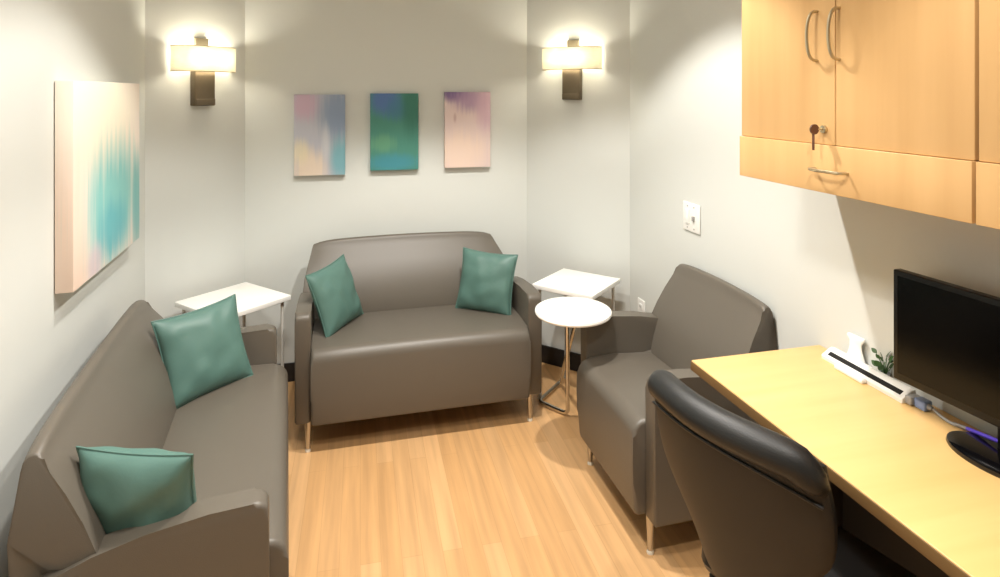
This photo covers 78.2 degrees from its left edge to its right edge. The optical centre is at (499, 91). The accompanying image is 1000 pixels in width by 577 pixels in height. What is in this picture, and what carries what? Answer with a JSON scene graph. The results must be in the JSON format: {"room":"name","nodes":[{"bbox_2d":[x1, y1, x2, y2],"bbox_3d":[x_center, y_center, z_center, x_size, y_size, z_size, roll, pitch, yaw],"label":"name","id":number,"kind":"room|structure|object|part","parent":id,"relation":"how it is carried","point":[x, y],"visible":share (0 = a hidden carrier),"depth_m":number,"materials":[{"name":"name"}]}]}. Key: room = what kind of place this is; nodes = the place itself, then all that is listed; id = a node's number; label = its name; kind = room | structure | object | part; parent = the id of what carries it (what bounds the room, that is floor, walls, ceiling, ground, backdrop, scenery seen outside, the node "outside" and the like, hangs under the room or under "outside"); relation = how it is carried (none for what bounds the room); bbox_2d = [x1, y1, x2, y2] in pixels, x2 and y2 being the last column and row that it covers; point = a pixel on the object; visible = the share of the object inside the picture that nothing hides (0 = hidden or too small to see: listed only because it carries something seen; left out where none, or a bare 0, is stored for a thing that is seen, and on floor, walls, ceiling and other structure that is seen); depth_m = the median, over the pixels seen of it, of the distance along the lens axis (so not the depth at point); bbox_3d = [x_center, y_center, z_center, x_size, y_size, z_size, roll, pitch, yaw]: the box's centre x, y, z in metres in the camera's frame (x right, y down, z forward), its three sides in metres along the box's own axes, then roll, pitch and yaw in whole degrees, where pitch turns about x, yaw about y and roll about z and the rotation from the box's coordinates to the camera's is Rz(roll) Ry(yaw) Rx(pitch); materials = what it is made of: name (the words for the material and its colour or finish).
{"room":"consultation room","nodes":[
{"label":"consultation room","id":0,"kind":"room"},
{"bbox_2d":[0,0,144,576],"bbox_3d":[-1.081,0.300,0.725,0.120,2.600,4.513,0,0,-17],"label":"wall","id":1,"kind":"structure","parent":0,"point":[47,338],"depth_m":1.79,"materials":[{"name":"white paint"}]},
{"bbox_2d":[55,80,138,293],"bbox_3d":[-1.450,0.292,2.252,0.050,0.655,0.750,0,0,-17],"label":"canvas painting","id":2,"kind":"object","parent":1,"relation":"attached to","point":[97,123],"visible":1,"depth_m":2.07,"materials":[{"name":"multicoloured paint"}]},
{"bbox_2d":[145,0,244,327],"bbox_3d":[-1.584,0.300,3.161,0.120,2.600,0.535,0,0,32],"label":"wall","id":3,"kind":"structure","parent":0,"point":[195,155],"depth_m":3.09,"materials":[{"name":"white paint"}]},
{"bbox_2d":[170,38,235,105],"bbox_3d":[-1.480,-0.102,3.106,0.114,0.343,0.328,0,0,32],"label":"wall sconce","id":4,"kind":"object","parent":3,"relation":"attached to","point":[202,60],"visible":1,"depth_m":3.08,"materials":[{"name":"fabric"}]},
{"bbox_3d":[-1.476,-0.165,3.103,0.100,0.125,0.324,0,0,32],"label":"lamp shade","id":5,"kind":"part","parent":4,"relation":"part of","materials":[{"name":"fabric"}]},
{"bbox_3d":[-1.476,-0.228,3.103,0.102,0.004,0.328,0,0,32],"label":"shade trim","id":6,"kind":"part","parent":4,"relation":"part of","materials":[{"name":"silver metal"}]},
{"bbox_3d":[-1.476,-0.102,3.103,0.102,0.004,0.328,0,0,32],"label":"shade trim","id":7,"kind":"part","parent":4,"relation":"part of","materials":[{"name":"beige metal"}]},
{"bbox_3d":[-1.489,0.051,3.111,0.005,0.032,0.104,0,0,32],"label":"backplate trim","id":8,"kind":"part","parent":4,"relation":"part of","materials":[{"name":"brown metal"}]},
{"bbox_2d":[245,0,526,363],"bbox_3d":[-0.627,0.300,3.590,1.593,2.600,0.120,0,0,-13],"label":"wall","id":9,"kind":"structure","parent":0,"point":[356,49],"depth_m":3.50,"materials":[{"name":"white paint"}]},
{"bbox_2d":[278,362,294,381],"bbox_3d":[-0.613,1.550,3.526,1.593,0.100,0.012,0,0,-13],"label":"baseboard","id":10,"kind":"structure","parent":9,"relation":"attached to","point":[290,367],"depth_m":3.40,"materials":[{"name":"black rubber"}]},
{"bbox_2d":[294,94,344,175],"bbox_3d":[-1.002,0.238,3.422,0.272,0.448,0.035,0,0,-13],"label":"canvas painting","id":11,"kind":"object","parent":9,"relation":"attached to","point":[319,120],"visible":1,"depth_m":3.41,"materials":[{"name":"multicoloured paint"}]},
{"bbox_2d":[370,93,417,170],"bbox_3d":[-0.603,0.226,3.513,0.270,0.436,0.035,0,0,-13],"label":"canvas painting","id":12,"kind":"object","parent":9,"relation":"attached to","point":[393,116],"visible":1,"depth_m":3.49,"materials":[{"name":"green fabric"}]},
{"bbox_2d":[444,92,489,167],"bbox_3d":[-0.192,0.220,3.607,0.270,0.440,0.035,0,0,-13],"label":"canvas painting","id":13,"kind":"object","parent":9,"relation":"attached to","point":[466,114],"visible":1,"depth_m":3.59,"materials":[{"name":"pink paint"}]},
{"bbox_2d":[288,362,709,576],"bbox_3d":[0.027,1.650,1.237,3.400,0.100,5.400,0,0,-13],"label":"floor","id":14,"kind":"structure","parent":0,"point":[482,490],"depth_m":2.40,"materials":[{"name":"brown wood"}]},
{"bbox_2d":[7,300,288,576],"bbox_3d":[-0.992,1.194,1.992,0.580,0.811,1.225,0,0,-19],"label":"loveseat","id":15,"kind":"object","parent":14,"relation":"on","point":[236,433],"visible":0.76,"depth_m":1.60,"materials":[{"name":"grey leather"}]},
{"bbox_3d":[-1.171,1.119,1.929,0.200,0.661,1.217,0,0,-19],"label":"backrest","id":16,"kind":"part","parent":15,"relation":"part of","materials":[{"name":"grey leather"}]},
{"bbox_2d":[76,446,196,533],"bbox_3d":[-0.878,0.995,1.503,0.304,0.292,0.156,0,0,7],"label":"throw pillow","id":17,"kind":"object","parent":15,"relation":"on","point":[125,487],"visible":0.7,"depth_m":1.44,"materials":[{"name":"teal fabric"}]},
{"bbox_3d":[-0.809,1.232,1.442,0.505,0.477,0.068,0,0,-19],"label":"armrest","id":18,"kind":"part","parent":15,"relation":"part of","materials":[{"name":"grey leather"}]},
{"bbox_2d":[151,294,252,408],"bbox_3d":[-1.133,0.988,2.358,0.154,0.326,0.340,0,0,35],"label":"throw pillow","id":19,"kind":"object","parent":15,"relation":"on","point":[202,350],"visible":0.93,"depth_m":2.31,"materials":[{"name":"teal fabric"}]},
{"bbox_3d":[-0.963,1.298,2.001,0.520,0.344,1.085,0,0,-19],"label":"seat","id":20,"kind":"part","parent":15,"relation":"part of","materials":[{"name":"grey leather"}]},
{"bbox_3d":[-1.188,1.232,2.536,0.505,0.477,0.068,0,0,-19],"label":"armrest","id":21,"kind":"part","parent":15,"relation":"part of","materials":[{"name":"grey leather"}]},
{"bbox_2d":[175,282,290,366],"bbox_3d":[-1.295,1.302,2.992,0.378,0.596,0.378,0,0,34],"label":"table","id":22,"kind":"object","parent":14,"relation":"on","point":[250,298],"visible":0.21,"depth_m":3.00,"materials":[{"name":"white laminate"}]},
{"bbox_3d":[-1.337,1.309,3.213,0.016,0.562,0.016,0,0,34],"label":"leg","id":23,"kind":"part","parent":22,"relation":"part of","materials":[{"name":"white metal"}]},
{"bbox_3d":[-1.074,1.309,3.035,0.016,0.562,0.016,0,0,34],"label":"leg","id":24,"kind":"part","parent":22,"relation":"part of","materials":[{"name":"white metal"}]},
{"bbox_2d":[294,231,541,452],"bbox_3d":[-0.424,1.194,3.137,1.145,0.811,0.685,0,0,-14],"label":"loveseat","id":25,"kind":"object","parent":14,"relation":"on","point":[410,350],"visible":0.84,"depth_m":2.90,"materials":[{"name":"grey leather"}]},
{"bbox_3d":[-0.947,1.228,3.010,0.068,0.485,0.610,0,0,-14],"label":"armrest","id":26,"kind":"part","parent":25,"relation":"part of","materials":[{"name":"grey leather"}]},
{"bbox_3d":[-0.855,1.528,2.739,0.030,0.124,0.030,0,0,-14],"label":"leg","id":27,"kind":"part","parent":25,"relation":"part of","materials":[{"name":"metal"}]},
{"bbox_2d":[305,254,363,337],"bbox_3d":[-0.797,0.991,2.992,0.157,0.323,0.328,0,0,13],"label":"throw pillow","id":28,"kind":"object","parent":25,"relation":"on","point":[336,300],"visible":0.99,"depth_m":2.92,"materials":[{"name":"teal fabric"}]},
{"bbox_3d":[-0.482,1.119,3.362,1.137,0.661,0.220,0,0,-14],"label":"backrest","id":29,"kind":"part","parent":25,"relation":"part of","materials":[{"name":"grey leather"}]},
{"bbox_3d":[-0.416,1.298,3.108,1.005,0.344,0.625,0,0,-14],"label":"seat","id":30,"kind":"part","parent":25,"relation":"part of","materials":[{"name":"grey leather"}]},
{"bbox_2d":[455,247,517,314],"bbox_3d":[-0.071,0.988,3.205,0.328,0.315,0.139,0,0,18],"label":"throw pillow","id":31,"kind":"object","parent":25,"relation":"on","point":[486,283],"visible":1,"depth_m":3.16,"materials":[{"name":"teal fabric"}]},
{"bbox_3d":[0.096,1.228,3.278,0.068,0.485,0.610,0,0,-14],"label":"armrest","id":32,"kind":"part","parent":25,"relation":"part of","materials":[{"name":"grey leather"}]},
{"bbox_3d":[0.145,1.528,2.996,0.030,0.124,0.030,0,0,-14],"label":"leg","id":33,"kind":"part","parent":25,"relation":"part of","materials":[{"name":"metal"}]},
{"bbox_2d":[535,297,611,414],"bbox_3d":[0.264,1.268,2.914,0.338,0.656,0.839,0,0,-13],"label":"round side table","id":34,"kind":"object","parent":14,"relation":"on","point":[567,312],"visible":1,"depth_m":2.68,"materials":[{"name":"white laminate"}]},
{"bbox_3d":[0.285,1.280,2.993,0.150,0.633,0.725,0,0,-3],"label":"tube frame","id":35,"kind":"part","parent":34,"relation":"part of","materials":[{"name":"silver metal"}]},
{"bbox_2d":[532,268,619,398],"bbox_3d":[0.406,1.299,3.246,0.345,0.602,0.345,0,0,34],"label":"table","id":36,"kind":"object","parent":14,"relation":"on","point":[566,282],"visible":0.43,"depth_m":3.21,"materials":[{"name":"white laminate"}]},
{"bbox_3d":[0.368,1.306,3.444,0.016,0.568,0.016,0,0,34],"label":"leg","id":37,"kind":"part","parent":36,"relation":"part of","materials":[{"name":"white metal"}]},
{"bbox_3d":[0.604,1.306,3.283,0.016,0.568,0.016,0,0,34],"label":"leg","id":38,"kind":"part","parent":36,"relation":"part of","materials":[{"name":"white metal"}]},
{"bbox_2d":[577,264,777,555],"bbox_3d":[0.658,1.180,2.443,0.550,0.841,0.660,0,0,-15],"label":"armchair","id":39,"kind":"object","parent":14,"relation":"on","point":[698,314],"visible":0.62,"depth_m":2.38,"materials":[{"name":"grey leather"}]},
{"bbox_3d":[0.389,1.528,2.645,0.030,0.124,0.030,0,0,-15],"label":"leg","id":40,"kind":"part","parent":39,"relation":"part of","materials":[{"name":"metal"}]},
{"bbox_3d":[0.591,1.222,2.731,0.475,0.497,0.068,0,0,-15],"label":"armrest","id":41,"kind":"part","parent":39,"relation":"part of","materials":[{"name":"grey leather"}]},
{"bbox_3d":[0.629,1.298,2.435,0.490,0.344,0.520,0,0,-15],"label":"seat","id":42,"kind":"part","parent":39,"relation":"part of","materials":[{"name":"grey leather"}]},
{"bbox_3d":[0.522,1.528,2.135,0.030,0.124,0.030,0,0,-15],"label":"leg","id":43,"kind":"part","parent":39,"relation":"part of","materials":[{"name":"metal"}]},
{"bbox_3d":[0.740,1.222,2.158,0.475,0.497,0.068,0,0,-15],"label":"armrest","id":44,"kind":"part","parent":39,"relation":"part of","materials":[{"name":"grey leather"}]},
{"bbox_3d":[0.827,1.105,2.487,0.200,0.691,0.652,0,0,-15],"label":"backrest","id":45,"kind":"part","parent":39,"relation":"part of","materials":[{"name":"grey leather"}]},
{"bbox_2d":[648,370,916,576],"bbox_3d":[0.664,1.145,1.478,0.540,0.909,0.565,0,0,-29],"label":"office chair","id":46,"kind":"object","parent":14,"relation":"on","point":[759,503],"visible":1,"depth_m":1.31,"materials":[{"name":"black leather"}]},
{"bbox_3d":[0.712,1.137,1.506,0.380,0.075,0.430,0,0,-29],"label":"seat","id":47,"kind":"part","parent":46,"relation":"part of","materials":[{"name":"black leather"}]},
{"bbox_2d":[691,345,999,576],"bbox_3d":[1.036,1.215,1.115,0.474,0.770,1.752,0,0,-14],"label":"desk","id":48,"kind":"object","parent":14,"relation":"on","point":[898,486],"visible":0.68,"depth_m":1.49,"materials":[{"name":"brown wood"}]},
{"bbox_3d":[0.927,1.230,1.873,0.284,0.740,0.025,0,0,-14],"label":"support panel","id":49,"kind":"part","parent":48,"relation":"part of","materials":[{"name":"brown wood"}]},
{"bbox_2d":[847,332,865,363],"bbox_3d":[1.077,0.785,1.869,0.017,0.090,0.086,0,0,-14],"label":"folded paper","id":50,"kind":"object","parent":48,"relation":"on","point":[856,342],"visible":0.77,"depth_m":1.86,"materials":[{"name":"white paper"}]},
{"bbox_2d":[822,347,920,405],"bbox_3d":[1.054,0.814,1.773,0.066,0.032,0.309,0,0,-13],"label":"power strip","id":51,"kind":"object","parent":48,"relation":"on","point":[850,366],"visible":0.93,"depth_m":1.76,"materials":[{"name":"white plastic"}]},
{"bbox_2d":[871,348,893,375],"bbox_3d":[1.097,0.785,1.765,0.038,0.090,0.077,0,0,-13],"label":"potted plant","id":52,"kind":"object","parent":48,"relation":"on","point":[882,368],"visible":0.83,"depth_m":1.76,"materials":[{"name":"green plant"}]},
{"bbox_3d":[1.255,1.220,1.123,0.019,0.720,1.580,0,0,-14],"label":"modesty panel","id":53,"kind":"part","parent":48,"relation":"part of","materials":[{"name":"brown wood"}]},
{"bbox_2d":[914,396,933,411],"bbox_3d":[1.110,0.817,1.606,0.028,0.026,0.042,0,0,-14],"label":"plug","id":54,"kind":"object","parent":48,"relation":"on","point":[921,403],"visible":1,"depth_m":1.60,"materials":[{"name":"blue plastic"}]},
{"bbox_2d":[894,269,999,477],"bbox_3d":[1.126,0.649,1.381,0.151,0.362,0.525,0,0,-18],"label":"computer monitor","id":55,"kind":"object","parent":48,"relation":"on","point":[947,335],"visible":0.98,"depth_m":1.47,"materials":[{"name":"black plastic"}]},
{"bbox_2d":[932,409,964,429],"bbox_3d":[1.146,0.822,1.508,0.021,0.016,0.162,0,0,-27],"label":"power cable","id":56,"kind":"object","parent":48,"relation":"on","point":[934,410],"visible":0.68,"depth_m":1.55,"materials":[{"name":"grey plastic"}]},
{"bbox_2d":[953,422,996,442],"bbox_3d":[1.138,0.812,1.471,0.009,0.029,0.134,0,0,-9],"label":"pen","id":57,"kind":"object","parent":48,"relation":"on","point":[969,429],"visible":1,"depth_m":1.46,"materials":[{"name":"plastic"}]},
{"bbox_2d":[527,0,629,353],"bbox_3d":[0.469,0.300,3.586,0.648,2.600,0.120,0,0,32],"label":"wall","id":58,"kind":"structure","parent":0,"point":[578,151],"depth_m":3.52,"materials":[{"name":"white paint"}]},
{"bbox_2d":[542,345,580,371],"bbox_3d":[0.433,1.550,3.530,0.648,0.100,0.012,0,0,32],"label":"baseboard","id":59,"kind":"structure","parent":58,"relation":"attached to","point":[550,355],"depth_m":3.58,"materials":[{"name":"black rubber"}]},
{"bbox_2d":[542,40,601,99],"bbox_3d":[0.395,-0.127,3.494,0.360,0.343,0.114,0,0,32],"label":"wall sconce","id":60,"kind":"object","parent":58,"relation":"attached to","point":[571,59],"visible":1,"depth_m":3.48,"materials":[{"name":"fabric"}]},
{"bbox_3d":[0.401,0.026,3.502,0.104,0.032,0.005,0,0,32],"label":"backplate trim","id":61,"kind":"part","parent":60,"relation":"part of","materials":[{"name":"brown metal"}]},
{"bbox_3d":[0.393,-0.190,3.490,0.356,0.125,0.100,0,0,32],"label":"lamp shade","id":62,"kind":"part","parent":60,"relation":"part of","materials":[{"name":"fabric"}]},
{"bbox_3d":[0.392,-0.253,3.489,0.360,0.004,0.102,0,0,32],"label":"shade trim","id":63,"kind":"part","parent":60,"relation":"part of","materials":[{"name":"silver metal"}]},
{"bbox_3d":[0.392,-0.128,3.489,0.360,0.004,0.102,0,0,32],"label":"shade trim","id":64,"kind":"part","parent":60,"relation":"part of","materials":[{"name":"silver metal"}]},
{"bbox_2d":[630,0,999,437],"bbox_3d":[1.315,0.300,1.234,0.120,2.600,4.424,0,0,-14],"label":"wall","id":65,"kind":"structure","parent":0,"point":[823,264],"depth_m":2.44,"materials":[{"name":"white paint"}]},
{"bbox_2d":[638,297,644,311],"bbox_3d":[0.740,1.145,3.224,0.010,0.116,0.076,0,0,-14],"label":"wall outlet","id":66,"kind":"object","parent":65,"relation":"attached to","point":[641,304],"visible":0.48,"depth_m":3.22,"materials":[{"name":"white plastic"}]},
{"bbox_2d":[683,201,699,234],"bbox_3d":[0.855,0.563,2.758,0.016,0.128,0.136,0,0,-14],"label":"light switch","id":67,"kind":"object","parent":65,"relation":"attached to","point":[691,212],"visible":1,"depth_m":2.75,"materials":[{"name":"white plastic"}]},
{"bbox_2d":[740,0,980,223],"bbox_3d":[0.973,-0.172,1.586,0.364,0.857,0.726,0,0,-14],"label":"upper cabinet","id":68,"kind":"object","parent":65,"relation":"attached to","point":[891,86],"visible":0.98,"depth_m":1.44,"materials":[{"name":"brown wood"}]},
{"bbox_3d":[0.802,-0.232,1.724,0.018,0.732,0.373,0,0,-14],"label":"door","id":69,"kind":"part","parent":68,"relation":"part of","materials":[{"name":"brown wood"}]},
{"bbox_3d":[0.807,-0.145,1.593,0.039,0.136,0.008,0,0,-14],"label":"handle","id":70,"kind":"part","parent":68,"relation":"part of","materials":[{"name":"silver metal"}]},
{"bbox_2d":[809,124,822,149],"bbox_3d":[0.806,0.115,1.567,0.038,0.066,0.008,0,0,-14],"label":"key","id":71,"kind":"object","parent":68,"relation":"in","point":[814,129],"visible":1,"depth_m":1.56,"materials":[{"name":"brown metal"}]},
{"bbox_3d":[0.815,0.198,1.540,0.034,0.008,0.113,0,0,-14],"label":"handle","id":72,"kind":"part","parent":68,"relation":"part of","materials":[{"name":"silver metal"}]},
{"bbox_3d":[0.825,-0.145,1.522,0.039,0.136,0.008,0,0,-14],"label":"handle","id":73,"kind":"part","parent":68,"relation":"part of","materials":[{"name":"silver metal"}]},
{"bbox_3d":[0.842,0.196,1.553,0.025,0.122,0.725,0,0,-14],"label":"drop panel","id":74,"kind":"part","parent":68,"relation":"part of","materials":[{"name":"brown wood"}]},
{"bbox_3d":[0.892,-0.232,1.372,0.018,0.732,0.349,0,0,-14],"label":"door","id":75,"kind":"part","parent":68,"relation":"part of","materials":[{"name":"brown wood"}]},
{"bbox_2d":[976,0,999,229],"bbox_3d":[1.154,-0.172,0.876,0.364,0.857,0.726,0,0,-14],"label":"upper cabinet","id":76,"kind":"object","parent":65,"relation":"attached to","point":[988,169],"visible":1,"depth_m":1.17,"materials":[{"name":"brown wood"}]},
{"bbox_3d":[1.023,0.196,0.843,0.025,0.122,0.725,0,0,-14],"label":"drop panel","id":77,"kind":"part","parent":76,"relation":"part of","materials":[{"name":"brown wood"}]},
{"bbox_3d":[0.981,-0.232,1.022,0.018,0.732,0.358,0,0,-14],"label":"door","id":78,"kind":"part","parent":76,"relation":"part of","materials":[{"name":"brown wood"}]}
]}

